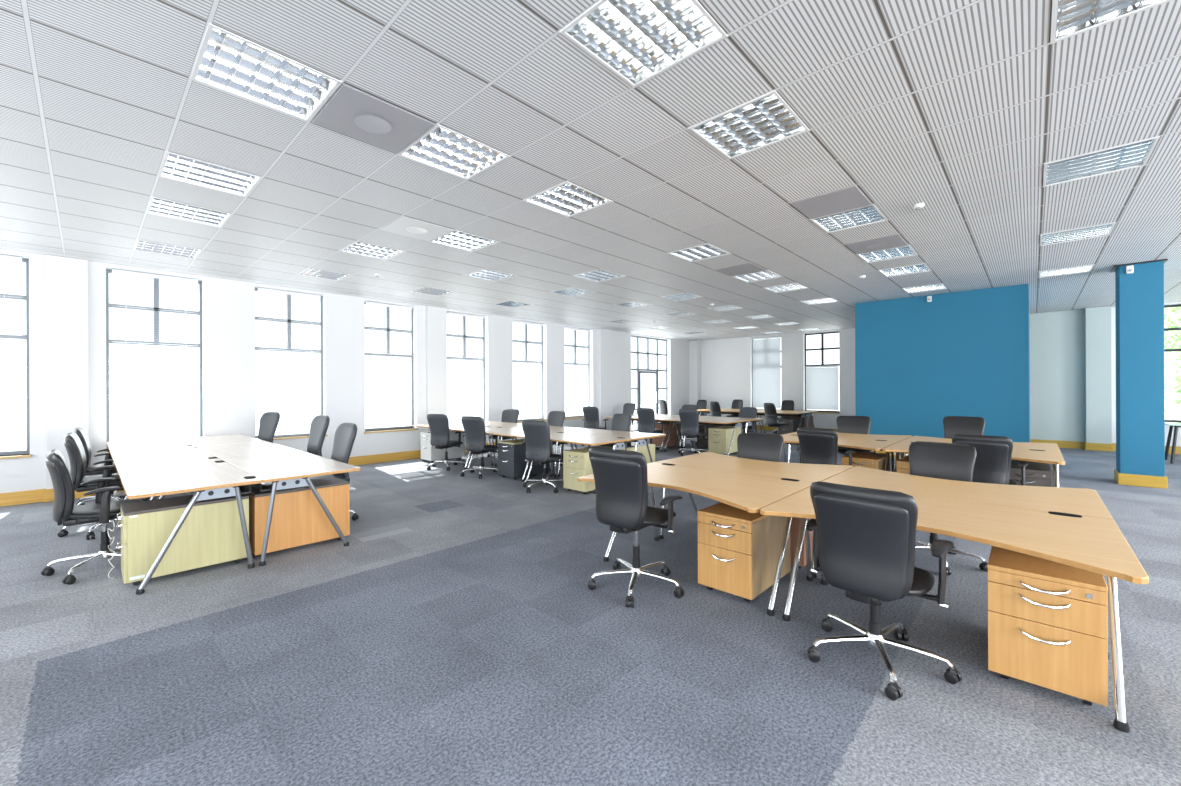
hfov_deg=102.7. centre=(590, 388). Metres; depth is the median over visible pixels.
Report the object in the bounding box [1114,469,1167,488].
baseboard
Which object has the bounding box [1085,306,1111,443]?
wall pier
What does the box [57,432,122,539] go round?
swivel chair
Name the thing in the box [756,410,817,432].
desk
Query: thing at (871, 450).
baseboard
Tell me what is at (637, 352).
window
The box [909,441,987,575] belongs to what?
swivel chair
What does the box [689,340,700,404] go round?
pier
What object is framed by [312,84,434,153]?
ceiling speaker
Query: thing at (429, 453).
drawer pedestal
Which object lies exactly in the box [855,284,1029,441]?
wall
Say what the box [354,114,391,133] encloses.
grille
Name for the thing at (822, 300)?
ceiling light
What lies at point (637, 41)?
ceiling light
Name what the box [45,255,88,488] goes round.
wall pier
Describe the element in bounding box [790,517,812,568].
drawer pedestal
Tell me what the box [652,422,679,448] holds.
drawer pedestal
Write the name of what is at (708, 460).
desk
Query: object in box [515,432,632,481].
desk
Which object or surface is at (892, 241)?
ceiling speaker
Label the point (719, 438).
drawer pedestal
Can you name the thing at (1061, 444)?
baseboard
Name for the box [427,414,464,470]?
swivel chair
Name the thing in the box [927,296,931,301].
sensor
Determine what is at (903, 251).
ceiling light
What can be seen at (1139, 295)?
wall column
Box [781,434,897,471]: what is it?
desk
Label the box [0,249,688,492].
wall
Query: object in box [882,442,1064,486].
desk
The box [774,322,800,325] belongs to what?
ceiling light
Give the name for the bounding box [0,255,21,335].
blind
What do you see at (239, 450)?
desk
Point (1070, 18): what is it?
ceiling light
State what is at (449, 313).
blind
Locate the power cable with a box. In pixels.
[108,520,114,578]
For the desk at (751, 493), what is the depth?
3.46 m
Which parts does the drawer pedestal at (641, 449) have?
panel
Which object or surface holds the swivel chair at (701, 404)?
on the floor
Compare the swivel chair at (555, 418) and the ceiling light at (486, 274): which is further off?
the swivel chair at (555, 418)
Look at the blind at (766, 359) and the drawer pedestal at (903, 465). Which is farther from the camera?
the blind at (766, 359)
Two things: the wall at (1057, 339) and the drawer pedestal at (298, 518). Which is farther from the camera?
the wall at (1057, 339)
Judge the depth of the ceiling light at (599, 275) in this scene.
7.46 m
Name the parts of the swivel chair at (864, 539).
arm, panel, backrest, seat, arm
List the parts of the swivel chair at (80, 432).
backrest, seat, arm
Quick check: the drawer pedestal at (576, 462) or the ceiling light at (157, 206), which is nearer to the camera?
the ceiling light at (157, 206)
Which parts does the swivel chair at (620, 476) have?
panel, backrest, seat, arm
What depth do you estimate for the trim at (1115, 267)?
6.81 m
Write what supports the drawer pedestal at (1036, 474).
on the floor
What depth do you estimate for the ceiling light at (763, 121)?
3.25 m
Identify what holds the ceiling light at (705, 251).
attached to the ceiling
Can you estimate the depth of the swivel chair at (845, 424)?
7.42 m
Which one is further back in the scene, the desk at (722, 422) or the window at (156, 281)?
the desk at (722, 422)
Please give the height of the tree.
4.672 m
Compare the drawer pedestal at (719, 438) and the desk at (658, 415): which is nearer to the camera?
the drawer pedestal at (719, 438)
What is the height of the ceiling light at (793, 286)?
0.106 m
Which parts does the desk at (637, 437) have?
leg, leg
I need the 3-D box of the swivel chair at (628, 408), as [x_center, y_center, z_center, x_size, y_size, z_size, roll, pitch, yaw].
[0.970,0.931,13.682,0.682,1.002,0.694,0,0,43]
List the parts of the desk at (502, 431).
leg, leg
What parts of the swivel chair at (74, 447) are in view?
panel, backrest, seat, arm, arm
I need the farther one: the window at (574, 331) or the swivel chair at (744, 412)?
the window at (574, 331)
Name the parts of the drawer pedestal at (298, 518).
panel, drawer, drawer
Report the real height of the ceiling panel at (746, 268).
0.007 m
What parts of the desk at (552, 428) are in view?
leg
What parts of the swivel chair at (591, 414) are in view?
panel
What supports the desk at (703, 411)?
on the floor
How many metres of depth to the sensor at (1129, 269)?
6.80 m
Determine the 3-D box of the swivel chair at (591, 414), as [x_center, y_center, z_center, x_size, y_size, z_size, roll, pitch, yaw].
[0.102,0.935,11.728,0.693,1.002,0.665,0,0,29]
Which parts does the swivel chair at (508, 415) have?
seat, backrest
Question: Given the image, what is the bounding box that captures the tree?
[1164,307,1180,405]
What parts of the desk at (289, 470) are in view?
leg, leg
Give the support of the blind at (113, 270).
attached to the wall at (228, 306)
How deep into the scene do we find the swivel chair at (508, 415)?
10.14 m
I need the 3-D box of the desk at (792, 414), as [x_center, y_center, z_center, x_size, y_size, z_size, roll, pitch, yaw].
[5.336,1.046,13.739,1.631,0.734,0.850,0,0,43]
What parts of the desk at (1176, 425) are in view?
leg, leg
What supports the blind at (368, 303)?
attached to the wall at (228, 306)
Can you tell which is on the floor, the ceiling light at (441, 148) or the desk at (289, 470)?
the desk at (289, 470)
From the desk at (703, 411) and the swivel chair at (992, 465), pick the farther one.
the desk at (703, 411)
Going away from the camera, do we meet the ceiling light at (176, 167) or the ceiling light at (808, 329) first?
the ceiling light at (176, 167)
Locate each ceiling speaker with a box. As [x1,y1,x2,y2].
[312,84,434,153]
[380,216,452,240]
[844,234,907,253]
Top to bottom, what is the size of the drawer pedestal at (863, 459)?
0.565 m
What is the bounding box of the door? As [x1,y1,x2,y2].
[639,371,657,422]
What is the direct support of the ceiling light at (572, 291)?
attached to the ceiling
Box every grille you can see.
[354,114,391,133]
[406,227,427,233]
[866,242,886,247]
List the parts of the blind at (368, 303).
cord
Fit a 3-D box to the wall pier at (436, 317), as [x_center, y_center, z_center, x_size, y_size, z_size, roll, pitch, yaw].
[-3.316,-0.152,10.168,0.080,3.207,0.450,0,0,43]
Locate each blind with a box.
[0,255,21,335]
[112,269,197,440]
[258,288,320,435]
[366,302,411,354]
[447,312,484,422]
[512,320,542,419]
[564,327,589,416]
[752,336,780,408]
[806,365,837,410]
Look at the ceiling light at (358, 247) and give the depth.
6.08 m
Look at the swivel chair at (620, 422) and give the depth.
8.07 m
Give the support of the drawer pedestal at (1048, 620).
on the floor
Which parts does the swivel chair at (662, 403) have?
panel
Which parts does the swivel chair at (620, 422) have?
backrest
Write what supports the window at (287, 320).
attached to the wall at (228, 306)
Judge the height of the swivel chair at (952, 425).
1.015 m
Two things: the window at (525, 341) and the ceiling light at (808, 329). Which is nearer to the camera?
the window at (525, 341)
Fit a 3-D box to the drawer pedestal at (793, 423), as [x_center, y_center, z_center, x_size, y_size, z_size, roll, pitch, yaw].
[5.673,1.129,13.397,0.400,0.565,0.814,0,0,43]
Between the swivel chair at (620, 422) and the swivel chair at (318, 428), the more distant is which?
the swivel chair at (620, 422)
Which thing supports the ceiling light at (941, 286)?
attached to the ceiling
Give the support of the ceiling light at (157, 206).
attached to the ceiling
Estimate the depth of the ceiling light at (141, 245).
5.98 m
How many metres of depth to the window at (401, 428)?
9.62 m
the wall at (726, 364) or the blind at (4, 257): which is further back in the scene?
the wall at (726, 364)
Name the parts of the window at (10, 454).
sill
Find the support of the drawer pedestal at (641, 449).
on the floor
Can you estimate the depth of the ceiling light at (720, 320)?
12.66 m
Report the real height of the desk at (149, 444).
0.734 m
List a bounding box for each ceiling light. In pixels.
[134,239,202,258]
[146,196,232,227]
[158,151,262,197]
[191,23,341,121]
[297,267,351,280]
[340,241,405,259]
[398,124,509,179]
[410,287,454,295]
[429,230,498,251]
[463,268,517,281]
[493,301,532,307]
[523,181,612,216]
[551,287,595,296]
[560,0,727,87]
[572,269,623,281]
[606,319,636,323]
[613,301,652,307]
[649,326,673,329]
[662,292,701,300]
[663,311,695,316]
[668,243,730,261]
[683,331,703,333]
[688,90,809,159]
[702,319,730,323]
[707,305,743,310]
[731,270,782,282]
[735,326,758,329]
[745,314,774,319]
[761,331,781,333]
[764,283,808,292]
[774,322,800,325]
[797,328,822,330]
[799,297,839,304]
[810,204,886,232]
[856,245,917,262]
[878,263,931,276]
[902,283,946,292]
[1038,264,1094,277]
[1040,222,1115,245]
[1043,136,1159,186]
[1050,0,1172,43]
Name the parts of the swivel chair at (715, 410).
panel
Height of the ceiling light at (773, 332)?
0.106 m
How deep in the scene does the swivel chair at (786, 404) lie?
14.92 m
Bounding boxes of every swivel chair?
[41,449,140,584]
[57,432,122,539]
[73,427,148,504]
[258,412,279,442]
[307,415,329,456]
[309,423,358,520]
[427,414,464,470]
[460,416,501,478]
[487,409,518,458]
[522,420,567,492]
[547,411,564,465]
[581,406,607,446]
[588,447,684,606]
[597,414,631,446]
[613,403,635,424]
[636,408,666,451]
[659,399,667,414]
[677,409,708,455]
[682,405,696,443]
[696,400,706,424]
[709,401,720,416]
[726,399,742,426]
[732,407,757,432]
[737,433,783,461]
[764,403,788,433]
[773,400,793,432]
[796,427,855,465]
[806,481,961,700]
[837,416,875,453]
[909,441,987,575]
[943,416,984,438]
[952,434,1027,485]
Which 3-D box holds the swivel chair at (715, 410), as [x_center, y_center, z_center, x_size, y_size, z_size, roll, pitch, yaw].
[3.867,0.898,14.183,0.685,1.042,0.671,0,0,-33]
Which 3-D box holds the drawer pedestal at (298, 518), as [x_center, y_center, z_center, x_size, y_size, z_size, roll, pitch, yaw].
[-2.704,1.172,4.400,0.420,0.555,0.789,0,0,43]
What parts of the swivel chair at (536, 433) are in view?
panel, backrest, seat, arm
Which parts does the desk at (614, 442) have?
leg, leg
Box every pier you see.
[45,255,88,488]
[426,306,446,431]
[597,328,611,429]
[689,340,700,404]
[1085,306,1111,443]
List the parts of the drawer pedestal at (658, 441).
drawer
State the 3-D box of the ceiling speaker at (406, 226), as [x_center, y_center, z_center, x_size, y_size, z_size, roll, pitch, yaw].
[-1.921,-1.757,5.231,0.570,0.015,0.576,0,0,43]
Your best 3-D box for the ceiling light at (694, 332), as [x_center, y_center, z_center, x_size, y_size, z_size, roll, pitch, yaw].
[3.295,-1.836,15.143,0.606,0.106,0.600,0,0,43]
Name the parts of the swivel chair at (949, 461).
backrest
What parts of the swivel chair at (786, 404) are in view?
backrest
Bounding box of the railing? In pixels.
[1165,394,1180,419]
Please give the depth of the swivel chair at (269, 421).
7.41 m
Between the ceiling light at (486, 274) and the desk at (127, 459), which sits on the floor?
the desk at (127, 459)
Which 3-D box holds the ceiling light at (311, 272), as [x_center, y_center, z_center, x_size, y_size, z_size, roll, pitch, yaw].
[-4.087,-1.803,7.260,0.606,0.106,0.600,0,0,43]
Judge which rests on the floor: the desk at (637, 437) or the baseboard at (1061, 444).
the desk at (637, 437)
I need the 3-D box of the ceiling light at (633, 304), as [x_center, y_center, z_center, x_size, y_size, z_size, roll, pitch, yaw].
[0.903,-1.825,9.984,0.606,0.106,0.600,0,0,43]
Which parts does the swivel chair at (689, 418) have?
panel, backrest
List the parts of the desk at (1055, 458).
leg, leg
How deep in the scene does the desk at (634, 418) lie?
11.34 m
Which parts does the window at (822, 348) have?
sill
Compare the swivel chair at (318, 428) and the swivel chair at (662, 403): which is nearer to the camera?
the swivel chair at (318, 428)
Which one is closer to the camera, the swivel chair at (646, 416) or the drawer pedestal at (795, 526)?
the drawer pedestal at (795, 526)
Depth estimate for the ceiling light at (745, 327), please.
13.95 m
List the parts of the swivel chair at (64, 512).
panel, backrest, arm, seat, arm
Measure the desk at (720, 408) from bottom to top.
0.731 m
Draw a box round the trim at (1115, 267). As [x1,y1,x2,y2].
[1110,259,1167,272]
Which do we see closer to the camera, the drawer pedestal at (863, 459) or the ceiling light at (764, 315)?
the drawer pedestal at (863, 459)
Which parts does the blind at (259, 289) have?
rail, cord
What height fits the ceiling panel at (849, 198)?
0.007 m
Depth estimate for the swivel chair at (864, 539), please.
2.29 m
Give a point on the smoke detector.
(919, 206)
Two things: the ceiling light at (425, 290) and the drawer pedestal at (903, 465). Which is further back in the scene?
the ceiling light at (425, 290)
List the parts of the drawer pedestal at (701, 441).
drawer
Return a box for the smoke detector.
[914,203,923,209]
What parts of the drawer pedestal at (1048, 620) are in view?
handle, handle, handle, panel, drawer, drawer, drawer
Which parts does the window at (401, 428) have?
sill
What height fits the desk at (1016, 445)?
0.731 m
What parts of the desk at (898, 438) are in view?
leg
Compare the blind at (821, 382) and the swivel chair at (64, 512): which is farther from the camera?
the blind at (821, 382)
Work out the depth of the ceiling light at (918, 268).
7.21 m
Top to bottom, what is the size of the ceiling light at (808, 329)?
0.106 m
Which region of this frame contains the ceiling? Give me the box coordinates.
[0,0,1180,340]
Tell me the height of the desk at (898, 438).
0.731 m
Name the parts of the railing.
rail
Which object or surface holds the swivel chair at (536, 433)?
on the floor
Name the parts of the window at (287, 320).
sill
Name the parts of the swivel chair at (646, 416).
panel, backrest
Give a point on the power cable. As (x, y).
(112, 520)
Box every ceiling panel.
[714,263,765,275]
[790,186,871,218]
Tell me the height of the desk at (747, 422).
0.731 m
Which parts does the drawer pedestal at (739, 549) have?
handle, handle, handle, drawer, drawer, drawer, panel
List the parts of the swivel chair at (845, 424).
backrest, seat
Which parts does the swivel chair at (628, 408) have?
backrest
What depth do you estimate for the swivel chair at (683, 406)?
12.42 m
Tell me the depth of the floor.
2.46 m
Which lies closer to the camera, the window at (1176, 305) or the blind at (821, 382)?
the window at (1176, 305)
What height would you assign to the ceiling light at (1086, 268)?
0.106 m
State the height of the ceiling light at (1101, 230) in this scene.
0.106 m
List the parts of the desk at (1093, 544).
leg, leg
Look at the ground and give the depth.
32.31 m
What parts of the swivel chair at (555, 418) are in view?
backrest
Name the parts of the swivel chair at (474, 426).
panel, backrest, seat, arm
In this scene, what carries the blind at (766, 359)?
attached to the window at (772, 336)
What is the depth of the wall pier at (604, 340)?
14.03 m
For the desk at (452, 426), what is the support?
on the floor
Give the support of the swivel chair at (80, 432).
on the floor
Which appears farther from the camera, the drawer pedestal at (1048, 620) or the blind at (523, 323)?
the blind at (523, 323)
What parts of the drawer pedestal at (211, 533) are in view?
drawer, drawer, drawer, panel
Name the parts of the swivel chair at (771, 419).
backrest, panel, seat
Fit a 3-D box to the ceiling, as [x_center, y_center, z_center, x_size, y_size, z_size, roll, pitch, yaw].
[2.953,-1.787,5.722,15.900,0.001,19.600,0,0,43]
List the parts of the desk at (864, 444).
leg, leg, leg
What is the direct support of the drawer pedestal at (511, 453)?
on the floor
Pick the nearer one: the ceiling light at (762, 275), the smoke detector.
the smoke detector
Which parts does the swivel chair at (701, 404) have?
backrest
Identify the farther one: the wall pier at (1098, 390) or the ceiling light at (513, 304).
the wall pier at (1098, 390)
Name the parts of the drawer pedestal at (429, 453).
drawer, drawer, panel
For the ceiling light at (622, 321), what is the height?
0.106 m
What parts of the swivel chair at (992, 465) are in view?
panel, seat, arm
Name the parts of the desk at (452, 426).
leg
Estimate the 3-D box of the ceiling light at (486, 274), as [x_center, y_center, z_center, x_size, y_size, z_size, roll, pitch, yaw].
[-1.557,-1.814,7.357,0.606,0.106,0.600,0,0,43]
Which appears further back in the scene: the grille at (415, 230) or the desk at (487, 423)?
the desk at (487, 423)
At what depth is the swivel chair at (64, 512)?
3.62 m
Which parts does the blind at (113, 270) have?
cord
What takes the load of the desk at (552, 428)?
on the floor
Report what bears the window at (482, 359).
attached to the wall at (228, 306)
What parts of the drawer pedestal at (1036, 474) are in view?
drawer, drawer, panel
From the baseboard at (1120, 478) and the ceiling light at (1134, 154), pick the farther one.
the baseboard at (1120, 478)
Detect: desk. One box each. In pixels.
[107,438,194,499]
[111,446,219,499]
[117,459,261,594]
[180,434,265,446]
[197,442,303,459]
[222,452,360,565]
[412,423,493,469]
[451,421,521,463]
[457,427,551,481]
[497,425,587,475]
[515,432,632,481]
[557,429,665,475]
[578,462,812,615]
[605,415,679,450]
[629,414,696,447]
[657,452,852,577]
[660,418,745,455]
[683,416,762,447]
[697,409,738,415]
[708,408,761,432]
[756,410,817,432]
[757,411,807,427]
[760,487,1148,732]
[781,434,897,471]
[788,432,911,465]
[822,466,1113,519]
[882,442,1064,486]
[900,436,1060,486]
[1165,422,1180,463]
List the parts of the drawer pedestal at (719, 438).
drawer, drawer, drawer, panel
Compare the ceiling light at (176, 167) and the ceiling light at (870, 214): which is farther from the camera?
the ceiling light at (870, 214)
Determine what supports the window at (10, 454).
attached to the wall at (228, 306)
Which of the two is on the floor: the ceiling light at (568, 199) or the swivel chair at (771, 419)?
the swivel chair at (771, 419)
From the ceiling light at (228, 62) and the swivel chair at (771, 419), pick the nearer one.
the ceiling light at (228, 62)
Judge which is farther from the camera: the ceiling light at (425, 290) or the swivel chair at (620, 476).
the ceiling light at (425, 290)
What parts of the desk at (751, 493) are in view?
leg, leg, leg, leg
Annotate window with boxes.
[0,258,31,458]
[105,269,202,451]
[255,288,327,439]
[364,302,417,433]
[447,314,484,420]
[512,322,546,422]
[564,329,589,419]
[631,335,666,431]
[752,336,780,409]
[805,331,839,413]
[1164,304,1180,421]
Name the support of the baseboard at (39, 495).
attached to the wall at (228, 306)
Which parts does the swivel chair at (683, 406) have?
backrest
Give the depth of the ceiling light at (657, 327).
13.87 m
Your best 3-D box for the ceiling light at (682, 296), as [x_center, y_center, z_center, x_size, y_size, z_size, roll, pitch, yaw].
[1.770,-1.829,9.173,0.606,0.106,0.600,0,0,43]
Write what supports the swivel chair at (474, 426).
on the floor
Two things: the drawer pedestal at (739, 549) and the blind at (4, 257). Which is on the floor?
the drawer pedestal at (739, 549)
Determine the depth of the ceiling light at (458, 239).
5.70 m
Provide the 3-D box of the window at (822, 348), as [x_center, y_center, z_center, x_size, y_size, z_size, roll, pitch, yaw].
[7.260,-0.496,14.821,1.100,2.540,0.235,0,0,43]
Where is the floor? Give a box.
[0,430,1180,785]
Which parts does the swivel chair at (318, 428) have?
panel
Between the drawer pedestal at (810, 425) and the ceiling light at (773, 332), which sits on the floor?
the drawer pedestal at (810, 425)
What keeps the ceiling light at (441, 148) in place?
attached to the ceiling
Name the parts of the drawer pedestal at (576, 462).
drawer, drawer, drawer, panel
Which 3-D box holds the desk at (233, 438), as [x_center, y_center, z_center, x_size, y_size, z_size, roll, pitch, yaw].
[-5.308,1.095,6.791,1.631,0.731,0.755,0,0,43]
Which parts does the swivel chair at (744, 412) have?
backrest, seat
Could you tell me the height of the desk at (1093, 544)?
0.734 m
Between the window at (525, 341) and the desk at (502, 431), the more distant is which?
the window at (525, 341)
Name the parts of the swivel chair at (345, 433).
seat, backrest, panel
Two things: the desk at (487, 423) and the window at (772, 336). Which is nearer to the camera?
the desk at (487, 423)
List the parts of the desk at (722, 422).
leg, leg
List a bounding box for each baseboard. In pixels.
[0,428,630,506]
[757,425,1180,453]
[871,450,908,458]
[1114,469,1167,488]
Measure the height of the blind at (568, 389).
2.494 m
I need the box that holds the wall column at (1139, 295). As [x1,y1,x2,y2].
[1115,261,1164,476]
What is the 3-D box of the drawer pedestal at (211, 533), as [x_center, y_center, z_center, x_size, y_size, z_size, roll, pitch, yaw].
[-3.267,1.174,3.798,0.422,0.555,0.779,0,0,43]
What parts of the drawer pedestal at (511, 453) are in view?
drawer, drawer, drawer, panel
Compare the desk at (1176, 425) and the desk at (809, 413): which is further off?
the desk at (809, 413)
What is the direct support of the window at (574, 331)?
attached to the wall at (228, 306)
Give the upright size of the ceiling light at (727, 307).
0.106 m
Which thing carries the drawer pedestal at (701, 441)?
on the floor
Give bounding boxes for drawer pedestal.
[116,494,248,585]
[247,476,349,555]
[421,430,464,462]
[498,439,551,479]
[563,446,611,493]
[605,442,654,462]
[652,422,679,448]
[697,424,720,448]
[697,502,790,601]
[708,426,740,454]
[778,418,802,434]
[790,416,812,427]
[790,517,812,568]
[842,451,889,470]
[896,455,909,474]
[987,546,1107,706]
[1010,461,1051,486]
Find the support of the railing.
on the ground
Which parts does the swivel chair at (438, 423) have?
panel, backrest, seat, arm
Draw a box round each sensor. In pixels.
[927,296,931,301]
[1126,265,1133,273]
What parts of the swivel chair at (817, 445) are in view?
panel, backrest, arm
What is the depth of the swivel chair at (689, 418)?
9.95 m
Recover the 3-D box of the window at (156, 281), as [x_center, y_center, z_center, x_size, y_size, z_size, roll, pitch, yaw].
[-6.431,-0.409,7.007,0.235,2.570,1.100,0,0,43]
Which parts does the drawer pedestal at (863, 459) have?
drawer, drawer, panel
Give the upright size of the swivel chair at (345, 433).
1.062 m
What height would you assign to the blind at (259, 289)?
2.494 m
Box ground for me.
[447,404,1180,429]
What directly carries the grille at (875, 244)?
attached to the ceiling speaker at (892, 241)
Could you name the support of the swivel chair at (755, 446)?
on the floor
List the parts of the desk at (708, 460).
leg, leg, leg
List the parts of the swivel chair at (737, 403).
backrest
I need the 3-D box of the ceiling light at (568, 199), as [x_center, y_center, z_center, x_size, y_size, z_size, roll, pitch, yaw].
[-0.211,-1.820,4.452,0.606,0.106,0.600,0,0,43]
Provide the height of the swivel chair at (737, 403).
1.042 m
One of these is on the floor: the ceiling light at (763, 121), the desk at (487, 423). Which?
the desk at (487, 423)
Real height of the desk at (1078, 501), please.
0.731 m
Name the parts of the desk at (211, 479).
leg, leg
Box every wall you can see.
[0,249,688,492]
[701,301,1180,446]
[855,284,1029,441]
[1030,309,1084,441]
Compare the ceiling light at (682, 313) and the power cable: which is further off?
the ceiling light at (682, 313)
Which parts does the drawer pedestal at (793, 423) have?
drawer, drawer, panel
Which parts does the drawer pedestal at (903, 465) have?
panel, drawer, drawer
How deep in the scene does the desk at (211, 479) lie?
3.73 m
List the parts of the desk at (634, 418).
leg, leg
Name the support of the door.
attached to the window at (637, 352)
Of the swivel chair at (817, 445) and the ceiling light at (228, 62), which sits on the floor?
the swivel chair at (817, 445)

